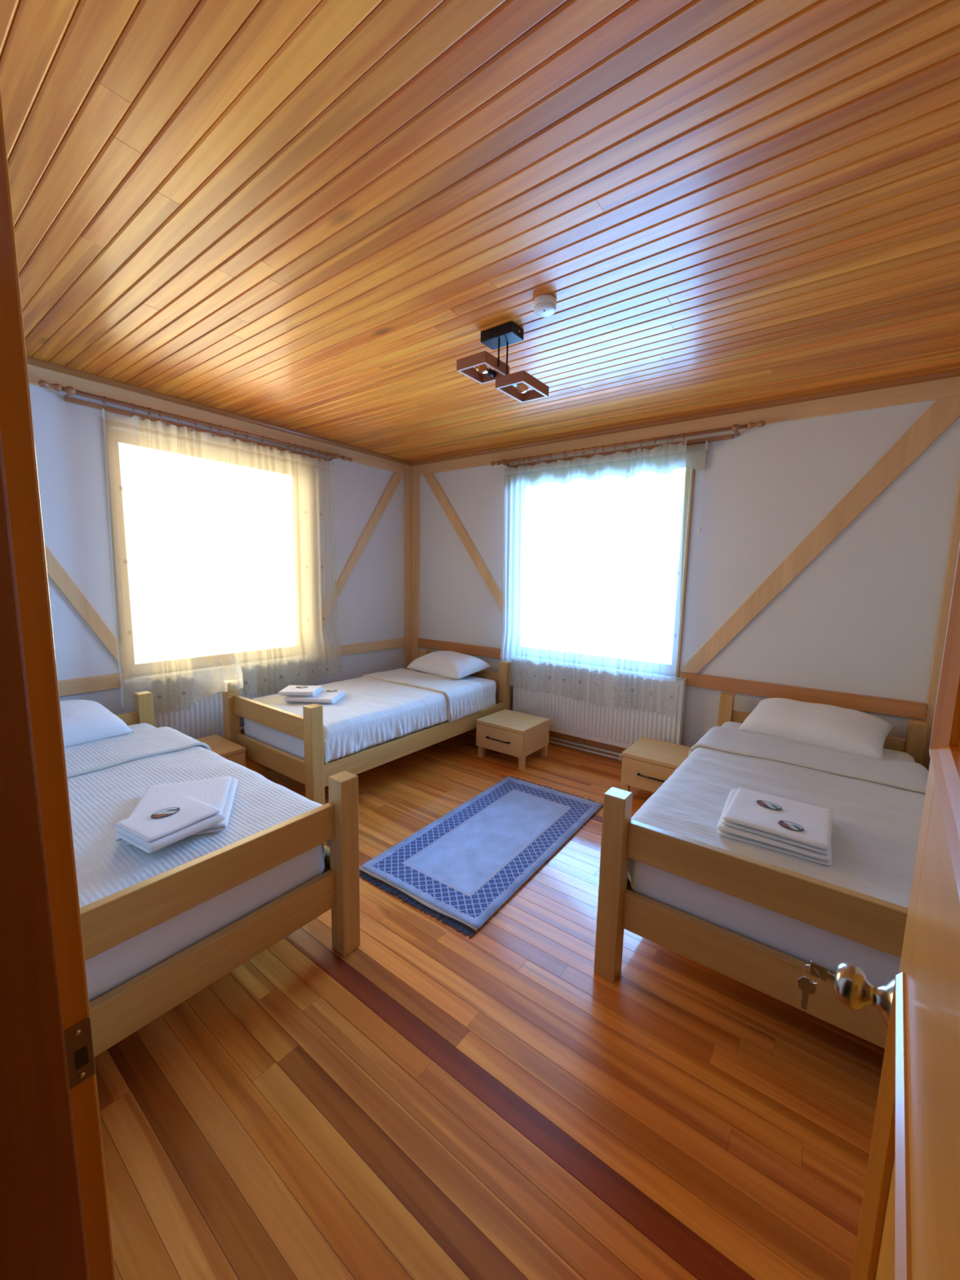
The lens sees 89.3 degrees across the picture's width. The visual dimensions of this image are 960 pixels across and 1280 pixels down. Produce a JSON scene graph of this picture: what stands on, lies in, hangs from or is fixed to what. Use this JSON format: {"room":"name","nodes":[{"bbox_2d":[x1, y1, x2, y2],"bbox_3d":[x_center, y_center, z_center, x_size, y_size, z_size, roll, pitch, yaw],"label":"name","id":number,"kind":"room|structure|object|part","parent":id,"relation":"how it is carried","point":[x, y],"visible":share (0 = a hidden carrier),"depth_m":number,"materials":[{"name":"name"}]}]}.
{"room":"hotel room","nodes":[
{"label":"hotel room","id":0,"kind":"room"},
{"bbox_2d":[29,383,404,715],"bbox_3d":[-1.898,-0.425,3.806,0.260,2.680,4.080,7,9,37],"label":"wall","id":1,"kind":"structure","parent":0,"point":[68,437],"depth_m":3.00,"materials":[{"name":"white paint"}]},
{"bbox_2d":[44,544,118,662],"bbox_3d":[-2.550,-0.580,2.672,0.018,1.638,0.894,7,9,37],"label":"trim","id":2,"kind":"structure","parent":1,"relation":"attached to","point":[55,571],"depth_m":2.92,"materials":[{"name":"brown wood"}]},
{"bbox_2d":[57,673,120,696],"bbox_3d":[-2.602,0.305,2.743,0.022,0.093,1.010,7,9,37],"label":"trim","id":3,"kind":"structure","parent":1,"relation":"attached to","point":[101,682],"depth_m":2.99,"materials":[{"name":"beige wood"}]},
{"bbox_2d":[37,379,352,462],"bbox_3d":[-1.784,-1.476,3.469,0.122,0.066,2.086,7,9,37],"label":"curtain rod","id":4,"kind":"object","parent":1,"relation":"attached to","point":[69,390],"visible":1,"depth_m":3.15,"materials":[{"name":"brown wood"}]},
{"bbox_3d":[-2.339,-1.391,2.759,0.097,0.037,0.020,7,9,37],"label":"bracket arm","id":5,"kind":"part","parent":4,"relation":"part of","materials":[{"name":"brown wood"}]},
{"bbox_2d":[102,408,341,712],"bbox_3d":[-1.629,-0.485,3.510,0.357,1.894,1.656,7,9,37],"label":"curtain","id":6,"kind":"object","parent":4,"relation":"hanging from","point":[224,554],"visible":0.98,"depth_m":3.39,"materials":[{"name":"white fabric"}]},
{"bbox_2d":[26,355,412,474],"bbox_3d":[-1.814,-1.552,3.501,0.022,0.098,3.508,7,9,37],"label":"trim","id":7,"kind":"structure","parent":1,"relation":"attached to","point":[35,373],"depth_m":3.31,"materials":[{"name":"brown wood"}]},
{"bbox_2d":[153,684,306,738],"bbox_3d":[-1.856,0.524,3.710,0.102,0.671,1.150,7,9,37],"label":"radiator","id":8,"kind":"object","parent":1,"relation":"attached to","point":[205,718],"visible":0.13,"depth_m":3.46,"materials":[{"name":"white metal"}]},
{"bbox_2d":[336,471,404,598],"bbox_3d":[-1.088,-0.879,4.585,0.018,1.493,1.015,7,9,37],"label":"trim","id":9,"kind":"structure","parent":1,"relation":"attached to","point":[396,477],"depth_m":4.60,"materials":[{"name":"brown wood"}]},
{"bbox_2d":[340,637,405,656],"bbox_3d":[-1.102,0.072,4.715,0.022,0.093,1.027,7,9,37],"label":"trim","id":10,"kind":"structure","parent":1,"relation":"attached to","point":[351,649],"depth_m":4.76,"materials":[{"name":"brown wood"}]},
{"bbox_2d":[404,464,412,669],"bbox_3d":[-0.747,-0.507,5.096,0.024,2.548,0.111,7,9,37],"label":"trim","id":11,"kind":"structure","parent":1,"relation":"attached to","point":[408,476],"depth_m":5.04,"materials":[{"name":"brown wood"}]},
{"bbox_2d":[0,0,959,462],"bbox_3d":[-0.110,-1.507,2.282,4.240,0.141,3.660,7,9,37],"label":"ceiling","id":12,"kind":"structure","parent":0,"point":[302,215],"depth_m":1.46,"materials":[{"name":"brown wood"}]},
{"bbox_2d":[456,320,549,402],"bbox_3d":[0.116,-1.310,2.311,0.287,0.248,0.363,7,9,37],"label":"ceiling lamp","id":13,"kind":"object","parent":12,"relation":"attached to","point":[508,333],"visible":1,"depth_m":2.25,"materials":[{"name":"brown wood"}]},
{"bbox_3d":[0.014,-1.277,2.283,0.053,0.053,0.084,7,9,37],"label":"bulb","id":14,"kind":"part","parent":13,"relation":"part of","materials":[{"name":"clear glass"}]},
{"bbox_3d":[0.016,-1.277,2.285,0.165,0.048,0.195,7,9,37],"label":"box frame","id":15,"kind":"part","parent":13,"relation":"part of","materials":[{"name":"brown wood"}]},
{"bbox_2d":[485,368,496,377],"bbox_3d":[0.053,-1.283,2.334,0.032,0.032,0.048,7,9,37],"label":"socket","id":16,"kind":"object","parent":13,"relation":"attached to","point":[491,373],"depth_m":2.32,"materials":[{"name":"black"}]},
{"bbox_3d":[0.086,-1.318,2.229,0.008,0.123,0.008,7,9,37],"label":"rod","id":17,"kind":"part","parent":13,"relation":"part of","materials":[{"name":"black metal"}]},
{"bbox_3d":[0.126,-1.289,2.274,0.008,0.190,0.008,7,9,37],"label":"rod","id":18,"kind":"part","parent":13,"relation":"part of","materials":[{"name":"black metal"}]},
{"bbox_3d":[0.205,-1.213,2.336,0.155,0.046,0.235,7,9,37],"label":"box frame","id":19,"kind":"part","parent":13,"relation":"part of","materials":[{"name":"brown wood"}]},
{"bbox_2d":[533,293,556,317],"bbox_3d":[0.266,-1.367,1.993,0.096,0.046,0.096,7,9,37],"label":"smoke detector","id":20,"kind":"object","parent":12,"relation":"attached to","point":[544,305],"visible":1,"depth_m":1.97,"materials":[{"name":"white plastic"}]},
{"bbox_2d":[93,728,884,1279],"bbox_3d":[-0.225,1.188,2.561,4.240,0.120,3.860,7,9,37],"label":"floor","id":21,"kind":"structure","parent":0,"point":[428,1100],"depth_m":1.36,"materials":[{"name":"brown wood"}]},
{"bbox_2d":[80,690,359,1057],"bbox_3d":[-1.587,0.810,2.067,2.030,0.704,1.040,7,9,37],"label":"bed","id":22,"kind":"object","parent":21,"relation":"on","point":[152,944],"visible":0.34,"depth_m":1.51,"materials":[{"name":"brown wood"}]},
{"bbox_2d":[59,699,133,747],"bbox_3d":[-2.237,0.440,2.456,0.424,0.182,0.685,6,9,33],"label":"pillow","id":23,"kind":"object","parent":22,"relation":"on","point":[83,721],"visible":0.47,"depth_m":2.52,"materials":[{"name":"white fabric"}]},
{"bbox_3d":[-2.363,0.544,2.625,0.033,0.130,0.887,7,9,37],"label":"head rail","id":24,"kind":"part","parent":22,"relation":"part of","materials":[{"name":"brown wood"}]},
{"bbox_3d":[-2.076,0.672,3.028,0.079,0.704,0.079,7,9,37],"label":"post","id":25,"kind":"part","parent":22,"relation":"part of","materials":[{"name":"brown wood"}]},
{"bbox_2d":[64,726,329,907],"bbox_3d":[-1.460,0.720,1.959,1.545,0.248,1.066,7,9,37],"label":"bedspread","id":26,"kind":"object","parent":22,"relation":"on","point":[107,778],"visible":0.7,"depth_m":1.91,"materials":[{"name":"white fabric"}]},
{"bbox_2d":[115,776,237,844],"bbox_3d":[-1.105,0.622,1.819,0.323,0.038,0.423,-2,8,-21],"label":"bath towel","id":27,"kind":"object","parent":26,"relation":"on","point":[219,793],"visible":0.57,"depth_m":1.87,"materials":[{"name":"white fabric"}]},
{"bbox_2d":[115,795,225,853],"bbox_3d":[-1.027,0.608,1.619,0.228,0.052,0.238,6,9,30],"label":"hand towel","id":28,"kind":"object","parent":27,"relation":"on","point":[152,830],"visible":1,"depth_m":1.58,"materials":[{"name":"white fabric"}]},
{"bbox_3d":[-1.584,0.742,2.056,1.858,0.259,0.959,7,9,37],"label":"mattress","id":29,"kind":"part","parent":22,"relation":"part of","materials":[{"name":"white fabric"}]},
{"bbox_3d":[-0.820,0.716,1.472,0.033,0.130,0.887,7,9,37],"label":"foot rail","id":30,"kind":"part","parent":22,"relation":"part of","materials":[{"name":"brown wood"}]},
{"bbox_3d":[-0.826,0.987,1.509,0.033,0.137,0.887,7,9,37],"label":"foot rail","id":31,"kind":"part","parent":22,"relation":"part of","materials":[{"name":"brown wood"}]},
{"bbox_3d":[-1.288,0.837,2.472,1.877,0.133,0.033,7,9,37],"label":"rail","id":32,"kind":"part","parent":22,"relation":"part of","materials":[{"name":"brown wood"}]},
{"bbox_3d":[-0.519,0.859,1.867,0.079,0.704,0.079,7,9,37],"label":"post","id":33,"kind":"part","parent":22,"relation":"part of","materials":[{"name":"brown wood"}]},
{"bbox_2d":[195,734,245,767],"bbox_3d":[-1.809,0.858,3.152,0.436,0.314,0.401,7,9,37],"label":"nightstand","id":34,"kind":"object","parent":21,"relation":"on","point":[226,748],"visible":0.14,"depth_m":3.17,"materials":[{"name":"brown wood"}]},
{"bbox_3d":[-1.662,0.842,3.038,0.018,0.186,0.394,7,9,37],"label":"drawer","id":35,"kind":"part","parent":34,"relation":"part of","materials":[{"name":"brown wood"}]},
{"bbox_2d":[222,648,510,804],"bbox_3d":[-0.755,0.586,3.875,1.040,0.704,2.030,7,9,37],"label":"bed","id":36,"kind":"object","parent":21,"relation":"on","point":[291,744],"visible":0.44,"depth_m":3.16,"materials":[{"name":"brown wood"}]},
{"bbox_3d":[-1.726,0.631,3.388,0.079,0.704,0.079,7,9,37],"label":"post","id":37,"kind":"part","parent":36,"relation":"part of","materials":[{"name":"brown wood"}]},
{"bbox_3d":[-1.155,0.611,4.182,0.033,0.133,1.877,7,9,37],"label":"rail","id":38,"kind":"part","parent":36,"relation":"part of","materials":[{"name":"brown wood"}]},
{"bbox_3d":[-1.327,0.489,3.092,0.887,0.130,0.033,7,9,37],"label":"foot rail","id":39,"kind":"part","parent":36,"relation":"part of","materials":[{"name":"brown wood"}]},
{"bbox_3d":[-1.333,0.760,3.128,0.887,0.137,0.033,7,9,37],"label":"foot rail","id":40,"kind":"part","parent":36,"relation":"part of","materials":[{"name":"brown wood"}]},
{"bbox_3d":[-0.959,0.723,2.816,0.079,0.704,0.079,7,9,37],"label":"post","id":41,"kind":"part","parent":36,"relation":"part of","materials":[{"name":"brown wood"}]},
{"bbox_2d":[240,668,483,764],"bbox_3d":[-0.847,0.496,3.738,1.067,0.245,1.547,7,9,37],"label":"bedspread","id":42,"kind":"object","parent":36,"relation":"on","point":[375,708],"visible":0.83,"depth_m":3.47,"materials":[{"name":"white fabric"}]},
{"bbox_2d":[283,689,346,703],"bbox_3d":[-1.169,0.399,3.462,0.341,0.043,0.296,2,8,3],"label":"bath towel","id":43,"kind":"object","parent":42,"relation":"on","point":[324,696],"visible":0.88,"depth_m":3.35,"materials":[{"name":"white fabric"}]},
{"bbox_2d":[278,684,322,696],"bbox_3d":[-1.271,0.359,3.453,0.242,0.043,0.226,1,8,-1],"label":"hand towel","id":44,"kind":"object","parent":43,"relation":"on","point":[291,690],"visible":1,"depth_m":3.38,"materials":[{"name":"white fabric"}]},
{"bbox_3d":[-0.755,0.517,3.864,0.959,0.259,1.858,7,9,37],"label":"mattress","id":45,"kind":"part","parent":36,"relation":"part of","materials":[{"name":"white fabric"}]},
{"bbox_3d":[-0.358,0.707,3.588,0.033,0.133,1.877,7,9,37],"label":"rail","id":46,"kind":"part","parent":36,"relation":"part of","materials":[{"name":"brown wood"}]},
{"bbox_3d":[-0.551,0.449,4.935,0.079,0.704,0.079,7,9,37],"label":"post","id":47,"kind":"part","parent":36,"relation":"part of","materials":[{"name":"brown wood"}]},
{"bbox_2d":[406,650,490,679],"bbox_3d":[-0.293,0.209,4.471,0.685,0.178,0.426,8,10,42],"label":"pillow","id":48,"kind":"object","parent":36,"relation":"on","point":[446,664],"visible":1,"depth_m":4.32,"materials":[{"name":"white fabric"}]},
{"bbox_3d":[-0.163,0.321,4.626,0.887,0.130,0.033,7,9,37],"label":"head rail","id":49,"kind":"part","parent":36,"relation":"part of","materials":[{"name":"brown wood"}]},
{"bbox_3d":[0.216,0.541,4.362,0.079,0.704,0.079,7,9,37],"label":"post","id":50,"kind":"part","parent":36,"relation":"part of","materials":[{"name":"brown wood"}]},
{"bbox_2d":[359,776,603,937],"bbox_3d":[0.093,1.097,2.768,0.727,0.015,1.476,6,9,35],"label":"rug","id":51,"kind":"object","parent":21,"relation":"on","point":[463,866],"visible":0.98,"depth_m":2.57,"materials":[{"name":"blue fabric"}]},
{"bbox_2d":[475,709,550,769],"bbox_3d":[0.259,0.796,3.934,0.446,0.314,0.436,7,9,37],"label":"nightstand","id":52,"kind":"object","parent":21,"relation":"on","point":[519,735],"visible":1,"depth_m":3.81,"materials":[{"name":"brown wood"}]},
{"bbox_3d":[0.012,0.898,3.945,0.040,0.099,0.040,7,9,37],"label":"leg","id":53,"kind":"part","parent":52,"relation":"part of","materials":[{"name":"brown wood"}]},
{"bbox_3d":[0.137,0.775,3.767,0.217,0.014,0.026,7,9,37],"label":"handle","id":54,"kind":"part","parent":52,"relation":"part of","materials":[{"name":"black metal"}]},
{"bbox_3d":[0.149,0.779,3.784,0.438,0.186,0.018,7,9,37],"label":"drawer","id":55,"kind":"part","parent":52,"relation":"part of","materials":[{"name":"brown wood"}]},
{"bbox_3d":[0.321,0.935,3.714,0.040,0.099,0.040,7,9,37],"label":"leg","id":56,"kind":"part","parent":52,"relation":"part of","materials":[{"name":"brown wood"}]},
{"bbox_3d":[0.441,0.778,3.820,0.018,0.190,0.390,7,9,37],"label":"panel","id":57,"kind":"part","parent":52,"relation":"part of","materials":[{"name":"brown wood"}]},
{"bbox_3d":[0.527,0.903,3.985,0.040,0.099,0.040,7,9,37],"label":"leg","id":58,"kind":"part","parent":52,"relation":"part of","materials":[{"name":"brown wood"}]},
{"bbox_2d":[620,737,691,792],"bbox_3d":[1.233,0.904,3.268,0.446,0.314,0.436,7,9,37],"label":"nightstand","id":59,"kind":"object","parent":21,"relation":"on","point":[647,763],"visible":0.45,"depth_m":3.19,"materials":[{"name":"brown wood"}]},
{"bbox_3d":[0.986,1.006,3.279,0.040,0.099,0.040,7,9,37],"label":"leg","id":60,"kind":"part","parent":59,"relation":"part of","materials":[{"name":"brown wood"}]},
{"bbox_3d":[1.123,0.888,3.119,0.438,0.186,0.018,7,9,37],"label":"drawer","id":61,"kind":"part","parent":59,"relation":"part of","materials":[{"name":"brown wood"}]},
{"bbox_3d":[1.111,0.884,3.101,0.217,0.014,0.026,7,9,37],"label":"handle","id":62,"kind":"part","parent":59,"relation":"part of","materials":[{"name":"black metal"}]},
{"bbox_2d":[593,691,928,1048],"bbox_3d":[1.456,0.847,2.259,1.040,0.704,2.030,7,9,37],"label":"bed","id":63,"kind":"object","parent":21,"relation":"on","point":[756,923],"visible":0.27,"depth_m":1.55,"materials":[{"name":"brown wood"}]},
{"bbox_3d":[0.484,0.892,1.771,0.079,0.704,0.079,7,9,37],"label":"post","id":64,"kind":"part","parent":63,"relation":"part of","materials":[{"name":"brown wood"}]},
{"bbox_3d":[1.660,0.709,3.318,0.079,0.704,0.079,7,9,37],"label":"post","id":65,"kind":"part","parent":63,"relation":"part of","materials":[{"name":"brown wood"}]},
{"bbox_3d":[0.878,1.021,1.512,0.887,0.137,0.033,7,9,37],"label":"foot rail","id":66,"kind":"part","parent":63,"relation":"part of","materials":[{"name":"brown wood"}]},
{"bbox_3d":[0.883,0.750,1.476,0.887,0.130,0.033,7,9,37],"label":"foot rail","id":67,"kind":"part","parent":63,"relation":"part of","materials":[{"name":"brown wood"}]},
{"bbox_3d":[1.455,0.778,2.248,0.959,0.259,1.858,7,9,37],"label":"mattress","id":68,"kind":"part","parent":63,"relation":"part of","materials":[{"name":"white fabric"}]},
{"bbox_2d":[631,726,928,907],"bbox_3d":[1.363,0.755,2.120,1.072,0.248,1.545,7,9,37],"label":"bedspread","id":69,"kind":"object","parent":63,"relation":"on","point":[876,806],"visible":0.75,"depth_m":2.03,"materials":[{"name":"white fabric"}]},
{"bbox_2d":[716,789,831,866],"bbox_3d":[1.084,0.671,1.788,0.337,0.036,0.406,6,9,34],"label":"bath towel","id":70,"kind":"object","parent":69,"relation":"on","point":[723,830],"visible":0.27,"depth_m":1.64,"materials":[{"name":"white fabric"}]},
{"bbox_2d":[722,787,832,853],"bbox_3d":[1.079,0.639,1.758,0.315,0.038,0.332,7,9,37],"label":"hand towel","id":71,"kind":"object","parent":70,"relation":"on","point":[806,826],"visible":1,"depth_m":1.71,"materials":[{"name":"white fabric"}]},
{"bbox_2d":[737,697,893,759],"bbox_3d":[1.938,0.475,2.826,0.685,0.193,0.421,8,10,43],"label":"pillow","id":72,"kind":"object","parent":63,"relation":"on","point":[821,725],"visible":0.93,"depth_m":2.70,"materials":[{"name":"white fabric"}]},
{"bbox_3d":[2.047,0.582,3.009,0.887,0.130,0.033,7,9,37],"label":"head rail","id":73,"kind":"part","parent":63,"relation":"part of","materials":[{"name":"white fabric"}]},
{"bbox_3d":[2.427,0.801,2.746,0.079,0.704,0.079,7,9,37],"label":"post","id":74,"kind":"part","parent":63,"relation":"part of","materials":[{"name":"brown wood"}]},
{"bbox_2d":[419,400,959,746],"bbox_3d":[1.112,-0.381,3.933,4.400,2.680,0.260,7,9,37],"label":"wall","id":75,"kind":"structure","parent":0,"point":[862,616],"depth_m":3.10,"materials":[{"name":"white paint"}]},
{"bbox_2d":[412,465,420,661],"bbox_3d":[-0.673,-0.505,5.096,0.093,2.548,0.024,7,9,37],"label":"trim","id":76,"kind":"structure","parent":75,"relation":"attached to","point":[415,477],"depth_m":5.04,"materials":[{"name":"brown wood"}]},
{"bbox_2d":[417,638,501,658],"bbox_3d":[-0.208,0.078,4.805,1.106,0.093,0.034,7,9,37],"label":"trim","id":77,"kind":"structure","parent":75,"relation":"attached to","point":[487,651],"depth_m":4.77,"materials":[{"name":"brown wood"}]},
{"bbox_2d":[422,473,506,617],"bbox_3d":[-0.162,-0.927,4.662,1.056,1.380,0.018,7,9,37],"label":"trim","id":78,"kind":"structure","parent":75,"relation":"attached to","point":[430,478],"depth_m":4.62,"materials":[{"name":"brown wood"}]},
{"bbox_2d":[548,736,622,760],"bbox_3d":[1.389,0.963,3.681,2.640,0.062,0.025,7,9,37],"label":"pipes","id":79,"kind":"object","parent":75,"relation":"attached to","point":[620,754],"visible":0.23,"depth_m":4.05,"materials":[{"name":"white metal"}]},
{"bbox_2d":[548,730,626,761],"bbox_3d":[0.892,0.885,4.075,4.078,0.125,0.016,7,9,37],"label":"baseboard","id":80,"kind":"structure","parent":75,"relation":"attached to","point":[588,742],"depth_m":4.06,"materials":[{"name":"brown wood"}]},
{"bbox_2d":[512,677,686,748],"bbox_3d":[0.901,0.544,3.974,1.440,0.671,0.102,7,9,37],"label":"radiator","id":81,"kind":"object","parent":75,"relation":"attached to","point":[620,726],"visible":0.4,"depth_m":3.87,"materials":[{"name":"white metal"}]},
{"bbox_3d":[1.465,0.569,3.530,0.006,0.579,0.066,7,9,37],"label":"panel","id":82,"kind":"part","parent":81,"relation":"part of","materials":[{"name":"white metal"}]},
{"bbox_2d":[505,466,694,679],"bbox_3d":[0.898,-0.584,3.971,1.595,1.635,0.200,7,9,37],"label":"window","id":83,"kind":"structure","parent":75,"relation":"in","point":[689,476],"depth_m":4.00,"materials":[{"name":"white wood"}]},
{"bbox_3d":[0.259,-0.651,4.375,0.020,1.635,0.016,7,9,37],"label":"casing","id":84,"kind":"part","parent":83,"relation":"part of","materials":[{"name":"brown wood"}]},
{"bbox_3d":[0.358,-0.665,4.460,0.036,1.585,0.060,7,9,37],"label":"frame","id":85,"kind":"part","parent":83,"relation":"part of","materials":[{"name":"white wood"}]},
{"bbox_3d":[0.386,-0.662,4.439,0.032,1.513,0.040,7,9,37],"label":"sash","id":86,"kind":"part","parent":83,"relation":"part of","materials":[{"name":"white wood"}]},
{"bbox_3d":[0.955,-1.330,3.928,1.359,0.032,0.040,7,9,37],"label":"sash","id":87,"kind":"part","parent":83,"relation":"part of","materials":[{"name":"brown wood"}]},
{"bbox_2d":[503,440,709,532],"bbox_3d":[0.882,-1.120,3.811,1.645,0.604,0.071,7,9,37],"label":"roller blind","id":88,"kind":"object","parent":83,"relation":"attached to","point":[695,457],"visible":0.7,"depth_m":3.67,"materials":[{"name":"white fabric"}]},
{"bbox_3d":[1.519,-1.039,3.308,0.002,0.550,0.005,7,9,37],"label":"pull chain","id":89,"kind":"part","parent":88,"relation":"part of","materials":[{"name":"white plastic"}]},
{"bbox_3d":[1.495,-0.529,3.611,0.032,1.513,0.040,7,9,37],"label":"sash","id":90,"kind":"part","parent":83,"relation":"part of","materials":[{"name":"brown wood"}]},
{"bbox_3d":[1.522,-0.526,3.591,0.036,1.585,0.060,7,9,37],"label":"frame","id":91,"kind":"part","parent":83,"relation":"part of","materials":[{"name":"brown wood"}]},
{"bbox_3d":[1.468,-0.506,3.474,0.020,1.635,0.016,7,9,37],"label":"casing","id":92,"kind":"part","parent":83,"relation":"part of","materials":[{"name":"brown wood"}]},
{"bbox_2d":[490,420,765,468],"bbox_3d":[0.959,-1.441,3.683,2.106,0.066,0.122,7,9,37],"label":"curtain rod","id":93,"kind":"object","parent":75,"relation":"attached to","point":[735,428],"visible":0.99,"depth_m":3.53,"materials":[{"name":"brown wood"}]},
{"bbox_2d":[500,440,686,717],"bbox_3d":[0.800,-0.467,3.844,1.561,1.935,0.085,7,9,37],"label":"curtain","id":94,"kind":"object","parent":93,"relation":"hanging from","point":[599,678],"visible":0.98,"depth_m":3.82,"materials":[{"name":"white fabric"}]},
{"bbox_2d":[412,368,959,475],"bbox_3d":[1.018,-1.520,3.692,4.082,0.098,0.022,7,9,37],"label":"trim","id":95,"kind":"structure","parent":75,"relation":"attached to","point":[948,387],"depth_m":3.13,"materials":[{"name":"brown wood"}]},
{"bbox_2d":[680,671,927,719],"bbox_3d":[1.999,0.342,3.159,1.335,0.093,0.034,7,9,37],"label":"trim","id":96,"kind":"structure","parent":75,"relation":"attached to","point":[900,708],"depth_m":3.07,"materials":[{"name":"brown wood"}]},
{"bbox_2d":[680,395,959,673],"bbox_3d":[2.021,-0.527,3.049,1.335,1.660,0.018,7,9,37],"label":"diagonal wall beam","id":97,"kind":"structure","parent":75,"relation":"attached to","point":[944,411],"depth_m":2.91,"materials":[{"name":"brown wood"}]},
{"bbox_2d":[922,476,959,771],"bbox_3d":[2.583,-0.067,2.674,0.094,2.450,0.022,7,9,37],"label":"trim","id":98,"kind":"structure","parent":75,"relation":"attached to","point":[954,544],"depth_m":2.68,"materials":[{"name":"brown wood"}]},
{"bbox_3d":[-1.287,-0.030,0.941,4.200,2.680,0.200,7,9,37],"label":"wall","id":99,"kind":"structure","parent":0,"visible":0},
{"bbox_2d":[0,86,115,1279],"bbox_3d":[-0.242,0.355,0.215,0.925,2.150,0.288,7,9,37],"label":"door frame","id":100,"kind":"structure","parent":99,"relation":"attached to","point":[55,1220],"depth_m":0.51,"materials":[{"name":"brown wood"}]},
{"bbox_3d":[-0.464,0.478,0.563,0.002,0.075,0.025,7,9,37],"label":"strike plate","id":101,"kind":"part","parent":100,"relation":"part of","materials":[{"name":"gold metal"}]},
{"bbox_2d":[832,544,959,1279],"bbox_3d":[0.344,0.389,0.402,0.112,2.033,0.789,8,10,40],"label":"door","id":102,"kind":"structure","parent":99,"relation":"in","point":[908,1228],"depth_m":0.46,"materials":[{"name":"orange wood"}]},
{"bbox_2d":[797,960,833,1009],"bbox_3d":[0.501,0.521,0.725,0.008,0.083,0.046,-6,11,-44],"label":"keys","id":103,"kind":"object","parent":102,"relation":"hanging from","point":[807,985],"visible":1,"depth_m":0.73,"materials":[{"name":"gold metal"}]},
{"bbox_3d":[0.543,0.497,0.687,0.072,0.068,0.068,8,10,40],"label":"knob","id":104,"kind":"part","parent":102,"relation":"part of","materials":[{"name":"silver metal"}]},
{"bbox_3d":[0.534,0.800,0.663,0.025,0.752,0.020,8,10,40],"label":"moulding","id":105,"kind":"part","parent":102,"relation":"part of","materials":[{"name":"brown wood"}]},
{"bbox_3d":[0.365,0.827,0.441,0.020,0.740,0.567,8,10,40],"label":"panel","id":106,"kind":"part","parent":102,"relation":"part of","materials":[{"name":"brown wood"}]},
{"bbox_3d":[0.360,0.462,0.403,0.025,0.020,0.579,8,10,40],"label":"moulding","id":107,"kind":"part","parent":102,"relation":"part of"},
{"bbox_3d":[0.375,0.310,0.372,0.040,0.302,0.567,8,10,40],"label":"rail","id":108,"kind":"part","parent":102,"relation":"part of","materials":[{"name":"brown wood"}]},
{"bbox_3d":[0.554,-0.194,0.530,0.025,0.675,0.020,8,10,40],"label":"moulding","id":109,"kind":"part","parent":102,"relation":"part of","materials":[{"name":"brown wood"}]},
{"bbox_3d":[0.366,0.155,0.362,0.025,0.020,0.579,8,10,40],"label":"moulding","id":110,"kind":"part","parent":102,"relation":"part of","materials":[{"name":"brown wood"}]}
]}

